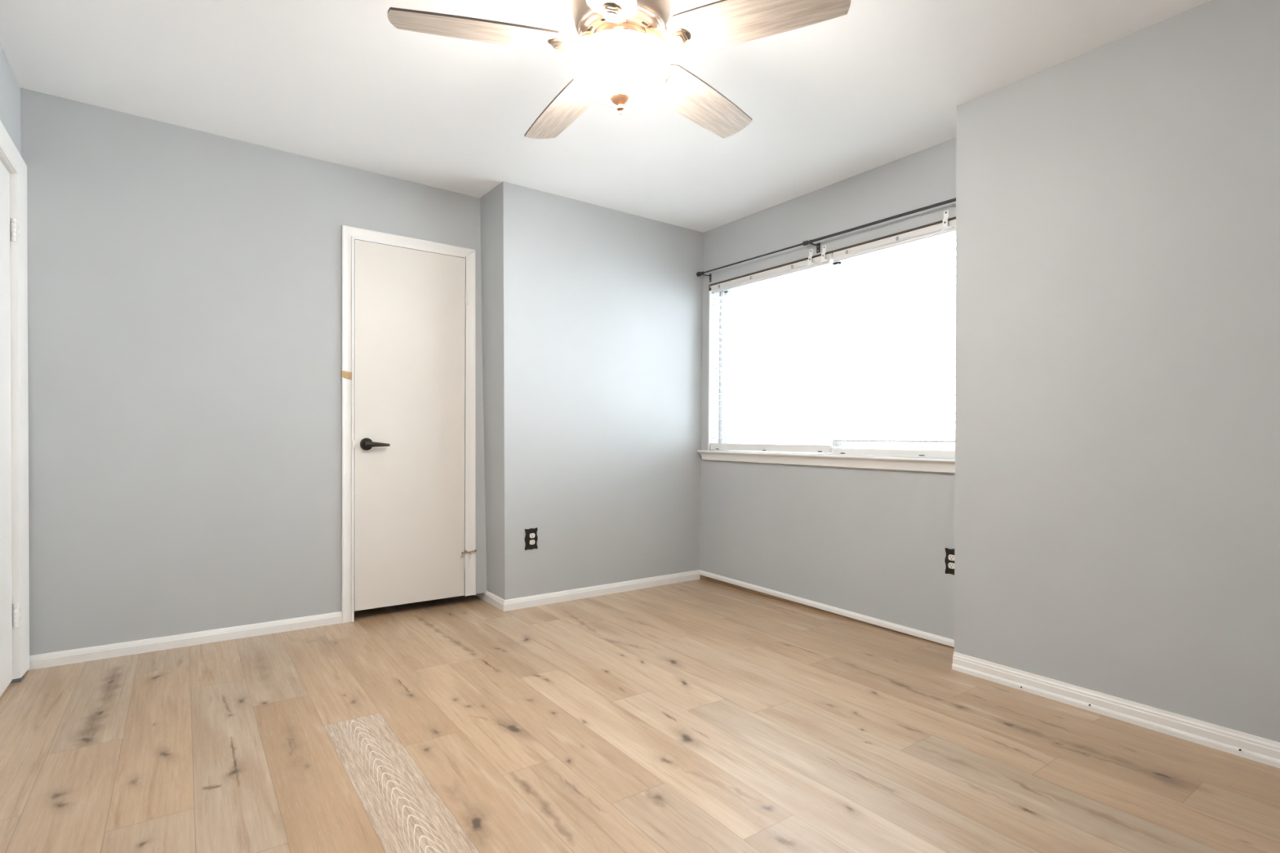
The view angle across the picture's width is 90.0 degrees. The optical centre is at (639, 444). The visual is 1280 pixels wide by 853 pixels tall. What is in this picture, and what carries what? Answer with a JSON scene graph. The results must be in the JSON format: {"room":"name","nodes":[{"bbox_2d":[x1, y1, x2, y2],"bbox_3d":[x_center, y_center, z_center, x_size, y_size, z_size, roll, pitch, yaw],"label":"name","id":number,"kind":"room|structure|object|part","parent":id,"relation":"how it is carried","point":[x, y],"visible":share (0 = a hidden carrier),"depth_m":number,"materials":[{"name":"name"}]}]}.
{"room":"empty bedroom","nodes":[
{"label":"empty bedroom","id":0,"kind":"room"},
{"bbox_2d":[0,44,21,155],"bbox_3d":[-1.421,-0.237,0.966,0.100,2.440,4.270,0,1,-36],"label":"wall","id":1,"kind":"structure","parent":0,"point":[10,88],"depth_m":2.50,"materials":[{"name":"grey paint"}]},
{"bbox_2d":[0,120,29,697],"bbox_3d":[-2.313,-0.097,2.230,0.119,2.122,1.060,0,1,-36],"label":"door","id":2,"kind":"structure","parent":1,"relation":"in","point":[14,389],"depth_m":2.57,"materials":[{"name":"white paint"}]},
{"bbox_2d":[20,87,486,655],"bbox_3d":[-1.806,-0.265,3.313,2.205,2.440,0.125,0,1,-36],"label":"wall","id":3,"kind":"structure","parent":0,"point":[184,284],"depth_m":3.02,"materials":[{"name":"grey paint"}]},
{"bbox_2d":[28,611,351,670],"bbox_3d":[-2.079,0.926,3.080,1.284,0.060,0.013,0,1,-35],"label":"baseboard","id":4,"kind":"structure","parent":3,"relation":"attached to","point":[127,648],"depth_m":3.01,"materials":[{"name":"white paint"}]},
{"bbox_2d":[341,224,476,622],"bbox_3d":[-1.294,-0.105,3.634,0.741,2.118,0.160,0,1,-36],"label":"door","id":5,"kind":"structure","parent":3,"relation":"in","point":[408,372],"depth_m":3.60,"materials":[{"name":"white paint"}]},
{"bbox_3d":[-1.482,0.000,3.474,0.068,0.068,0.014,0,1,-36],"label":"handle","id":6,"kind":"part","parent":5,"relation":"part of","materials":[{"name":"brown metal"}]},
{"bbox_3d":[-1.424,0.000,3.477,0.126,0.029,0.052,0,1,-36],"label":"lever","id":7,"kind":"part","parent":5,"relation":"part of","materials":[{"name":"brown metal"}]},
{"bbox_2d":[480,182,504,599],"bbox_3d":[-0.865,-0.266,3.844,0.137,2.440,0.455,0,1,-36],"label":"wall","id":8,"kind":"structure","parent":0,"point":[491,206],"depth_m":3.75,"materials":[{"name":"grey paint"}]},
{"bbox_2d":[488,181,703,599],"bbox_3d":[-0.159,-0.267,4.242,1.724,2.440,0.284,0,1,-36],"label":"wall","id":9,"kind":"structure","parent":0,"point":[603,306],"depth_m":4.01,"materials":[{"name":"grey paint"}]},
{"bbox_2d":[524,527,537,550],"bbox_3d":[-0.637,0.556,3.761,0.084,0.128,0.010,0,1,-36],"label":"power outlet","id":10,"kind":"object","parent":9,"relation":"attached to","point":[531,537],"visible":1,"depth_m":3.76,"materials":[{"name":"black paint"}]},
{"bbox_2d":[529,539,534,544],"bbox_3d":[-0.633,0.576,3.762,0.034,0.027,0.005,0,1,-36],"label":"receptacle","id":11,"kind":"object","parent":10,"relation":"attached to","point":[531,541],"depth_m":3.76,"materials":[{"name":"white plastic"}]},
{"bbox_2d":[529,533,534,537],"bbox_3d":[-0.633,0.537,3.762,0.034,0.027,0.005,0,1,-36],"label":"receptacle","id":12,"kind":"object","parent":10,"relation":"attached to","point":[531,535],"depth_m":3.76,"materials":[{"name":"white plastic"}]},
{"bbox_2d":[475,569,700,611],"bbox_3d":[-0.301,0.920,4.273,1.490,0.064,0.441,0,1,-36],"label":"baseboard","id":13,"kind":"structure","parent":9,"relation":"attached to","point":[495,601],"depth_m":3.98,"materials":[{"name":"white paint"}]},
{"bbox_2d":[0,0,1210,232],"bbox_3d":[-0.062,-1.515,2.305,3.914,0.100,4.940,0,1,-36],"label":"ceiling","id":14,"kind":"structure","parent":0,"point":[880,82],"depth_m":2.60,"materials":[{"name":"white paint"}]},
{"bbox_2d":[387,0,850,138],"bbox_3d":[-0.109,-1.241,1.964,1.250,0.441,1.301,0,1,-13],"label":"ceiling fan","id":15,"kind":"object","parent":14,"relation":"hanging from","point":[620,60],"visible":1,"depth_m":1.89,"materials":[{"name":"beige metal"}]},
{"bbox_3d":[-0.468,-1.216,1.883,0.513,0.039,0.152,0,1,-13],"label":"blade","id":16,"kind":"part","parent":15,"relation":"part of","materials":[{"name":"brown wood"}]},
{"bbox_3d":[-0.274,-1.220,2.337,0.152,0.039,0.513,0,1,-31],"label":"blade","id":17,"kind":"part","parent":15,"relation":"part of","materials":[{"name":"brown wood"}]},
{"bbox_3d":[-0.097,-1.211,1.557,0.152,0.039,0.513,0,1,5],"label":"blade","id":18,"kind":"part","parent":15,"relation":"part of","materials":[{"name":"brown wood"}]},
{"bbox_3d":[-0.058,-1.244,1.976,0.256,0.046,0.256,0,1,-36],"label":"rotor plate","id":19,"kind":"part","parent":15,"relation":"part of","materials":[{"name":"silver metal"}]},
{"bbox_3d":[-0.059,-1.127,1.977,0.303,0.121,0.303,0,1,-36],"label":"lamp shade","id":20,"kind":"part","parent":15,"relation":"part of","materials":[{"name":"white glass"}]},
{"bbox_3d":[0.218,-1.217,2.292,0.152,0.039,0.513,1,1,41],"label":"blade","id":21,"kind":"part","parent":15,"relation":"part of","materials":[{"name":"brown wood"}]},
{"bbox_3d":[0.328,-1.211,1.810,0.513,0.039,0.152,1,1,23],"label":"blade","id":22,"kind":"part","parent":15,"relation":"part of","materials":[{"name":"brown wood"}]},
{"bbox_2d":[0,579,1279,852],"bbox_3d":[-0.163,0.976,2.252,3.750,0.001,4.770,0,1,-36],"label":"floor","id":23,"kind":"structure","parent":0,"point":[697,716],"depth_m":2.05,"materials":[{"name":"brown wood"}]},
{"bbox_2d":[699,137,955,648],"bbox_3d":[1.233,-0.251,3.558,0.154,2.440,2.563,0,1,-36],"label":"wall","id":24,"kind":"structure","parent":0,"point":[873,543],"depth_m":3.61,"materials":[{"name":"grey paint"}]},
{"bbox_2d":[710,253,836,453],"bbox_3d":[0.800,-0.525,4.052,0.074,1.135,0.999,0,1,-36],"label":"window blind","id":25,"kind":"object","parent":24,"relation":"attached to","point":[802,265],"visible":0.99,"depth_m":4.00,"materials":[{"name":"beige paint"}]},
{"bbox_3d":[0.554,-0.526,4.403,0.053,1.056,0.002,0,1,-36],"label":"ladder cord","id":26,"kind":"part","parent":25,"relation":"part of","materials":[{"name":"white fabric"}]},
{"bbox_3d":[0.809,-0.521,4.058,0.053,1.056,0.002,0,1,-36],"label":"ladder cord","id":27,"kind":"part","parent":25,"relation":"part of","materials":[{"name":"white fabric"}]},
{"bbox_3d":[0.806,0.021,4.064,0.048,0.044,0.999,0,1,-36],"label":"rail","id":28,"kind":"part","parent":25,"relation":"part of","materials":[{"name":"beige paint"}]},
{"bbox_3d":[1.064,-0.516,3.713,0.053,1.056,0.002,0,1,-36],"label":"ladder cord","id":29,"kind":"part","parent":25,"relation":"part of","materials":[{"name":"white fabric"}]},
{"bbox_2d":[807,248,815,266],"bbox_3d":[1.002,-1.091,3.727,0.022,0.096,0.055,0,1,-36],"label":"bracket","id":30,"kind":"object","parent":24,"relation":"attached to","point":[811,251],"visible":1,"depth_m":3.74,"materials":[{"name":"white plastic"}]},
{"bbox_3d":[0.997,-1.097,3.741,0.014,0.084,0.025,0,1,-36],"label":"plate","id":31,"kind":"part","parent":30,"relation":"part of","materials":[{"name":"white plastic"}]},
{"bbox_2d":[820,244,828,262],"bbox_3d":[1.058,-1.089,3.651,0.022,0.096,0.055,0,1,-36],"label":"bracket","id":32,"kind":"object","parent":24,"relation":"attached to","point":[824,247],"visible":1,"depth_m":3.66,"materials":[{"name":"white plastic"}]},
{"bbox_3d":[1.052,-1.096,3.666,0.014,0.084,0.025,0,1,-36],"label":"plate","id":33,"kind":"part","parent":32,"relation":"part of","materials":[{"name":"white plastic"}]},
{"bbox_2d":[696,197,955,282],"bbox_3d":[1.069,-1.139,3.588,0.089,0.083,2.180,0,1,-37],"label":"curtain rod","id":34,"kind":"object","parent":24,"relation":"attached to","point":[810,242],"visible":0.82,"depth_m":3.51,"materials":[{"name":"grey metal"}]},
{"bbox_3d":[0.698,-1.168,4.038,0.010,0.017,0.905,0,1,-36],"label":"rod","id":35,"kind":"part","parent":34,"relation":"part of","materials":[{"name":"grey metal"}]},
{"bbox_3d":[1.321,-1.148,3.196,0.016,0.024,1.250,0,1,-36],"label":"rod","id":36,"kind":"part","parent":34,"relation":"part of","materials":[{"name":"grey metal"}]},
{"bbox_2d":[698,569,954,647],"bbox_3d":[1.054,0.934,3.672,0.012,0.063,2.126,0,1,-36],"label":"baseboard","id":37,"kind":"structure","parent":24,"relation":"attached to","point":[916,633],"depth_m":3.58,"materials":[{"name":"white paint"}]},
{"bbox_2d":[697,216,955,473],"bbox_3d":[1.149,-0.485,3.620,0.214,1.234,2.264,0,1,-36],"label":"window","id":38,"kind":"structure","parent":24,"relation":"attached to","point":[922,464],"depth_m":3.74,"materials":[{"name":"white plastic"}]},
{"bbox_3d":[0.876,-0.518,4.112,0.024,1.122,0.961,0,1,-36],"label":"sash","id":39,"kind":"part","parent":38,"relation":"part of","materials":[{"name":"white glass"}]},
{"bbox_3d":[1.129,0.093,3.614,0.136,0.076,2.266,0,1,-36],"label":"sill","id":40,"kind":"part","parent":38,"relation":"part of","materials":[{"name":"beige paint"}]},
{"bbox_3d":[1.493,-0.506,3.292,0.024,1.122,1.171,0,1,-36],"label":"sash","id":41,"kind":"part","parent":38,"relation":"part of","materials":[{"name":"white plastic"}]},
{"bbox_2d":[831,218,955,457],"bbox_3d":[1.430,-0.509,3.211,0.062,1.141,1.084,0,1,-36],"label":"window blind","id":42,"kind":"object","parent":24,"relation":"attached to","point":[935,230],"visible":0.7,"depth_m":3.32,"materials":[{"name":"beige paint"}]},
{"bbox_3d":[1.157,-0.511,3.588,0.053,1.062,0.002,0,1,-36],"label":"ladder cord","id":43,"kind":"part","parent":42,"relation":"part of","materials":[{"name":"white fabric"}]},
{"bbox_3d":[1.430,0.045,3.220,0.048,0.032,1.084,0,1,-36],"label":"rail","id":44,"kind":"part","parent":42,"relation":"part of","materials":[{"name":"beige paint"}]},
{"bbox_3d":[1.433,-0.505,3.214,0.053,1.062,0.002,0,1,-36],"label":"ladder cord","id":45,"kind":"part","parent":42,"relation":"part of","materials":[{"name":"white fabric"}]},
{"bbox_2d":[942,209,953,231],"bbox_3d":[1.482,-1.081,3.078,0.022,0.096,0.055,0,1,-36],"label":"bracket","id":46,"kind":"object","parent":24,"relation":"attached to","point":[946,213],"visible":1,"depth_m":3.09,"materials":[{"name":"white plastic"}]},
{"bbox_3d":[1.476,-1.087,3.092,0.014,0.084,0.025,0,1,-36],"label":"plate","id":47,"kind":"part","parent":46,"relation":"part of","materials":[{"name":"white plastic"}]},
{"bbox_2d":[944,547,954,574],"bbox_3d":[1.503,0.564,3.065,0.010,0.128,0.094,0,1,-36],"label":"power outlet","id":48,"kind":"object","parent":24,"relation":"attached to","point":[949,558],"visible":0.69,"depth_m":3.08,"materials":[{"name":"black paint"}]},
{"bbox_2d":[947,562,954,568],"bbox_3d":[1.496,0.583,3.072,0.005,0.027,0.034,0,1,-36],"label":"receptacle","id":49,"kind":"object","parent":48,"relation":"attached to","point":[950,565],"depth_m":3.07,"materials":[{"name":"white plastic"}]},
{"bbox_2d":[948,554,954,560],"bbox_3d":[1.496,0.544,3.072,0.005,0.027,0.034,0,1,-36],"label":"receptacle","id":50,"kind":"object","parent":48,"relation":"attached to","point":[951,557],"depth_m":3.07,"materials":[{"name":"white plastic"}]},
{"bbox_2d":[954,0,1279,742],"bbox_3d":[2.198,-0.230,2.155,0.630,2.440,1.995,0,1,-36],"label":"wall","id":51,"kind":"structure","parent":0,"point":[1117,335],"depth_m":2.27,"materials":[{"name":"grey paint"}]},
{"bbox_2d":[951,652,1279,768],"bbox_3d":[1.913,0.953,2.023,0.025,0.073,1.883,0,1,-36],"label":"baseboard","id":52,"kind":"structure","parent":51,"relation":"attached to","point":[1262,750],"depth_m":2.27,"materials":[{"name":"white paint"}]}
]}

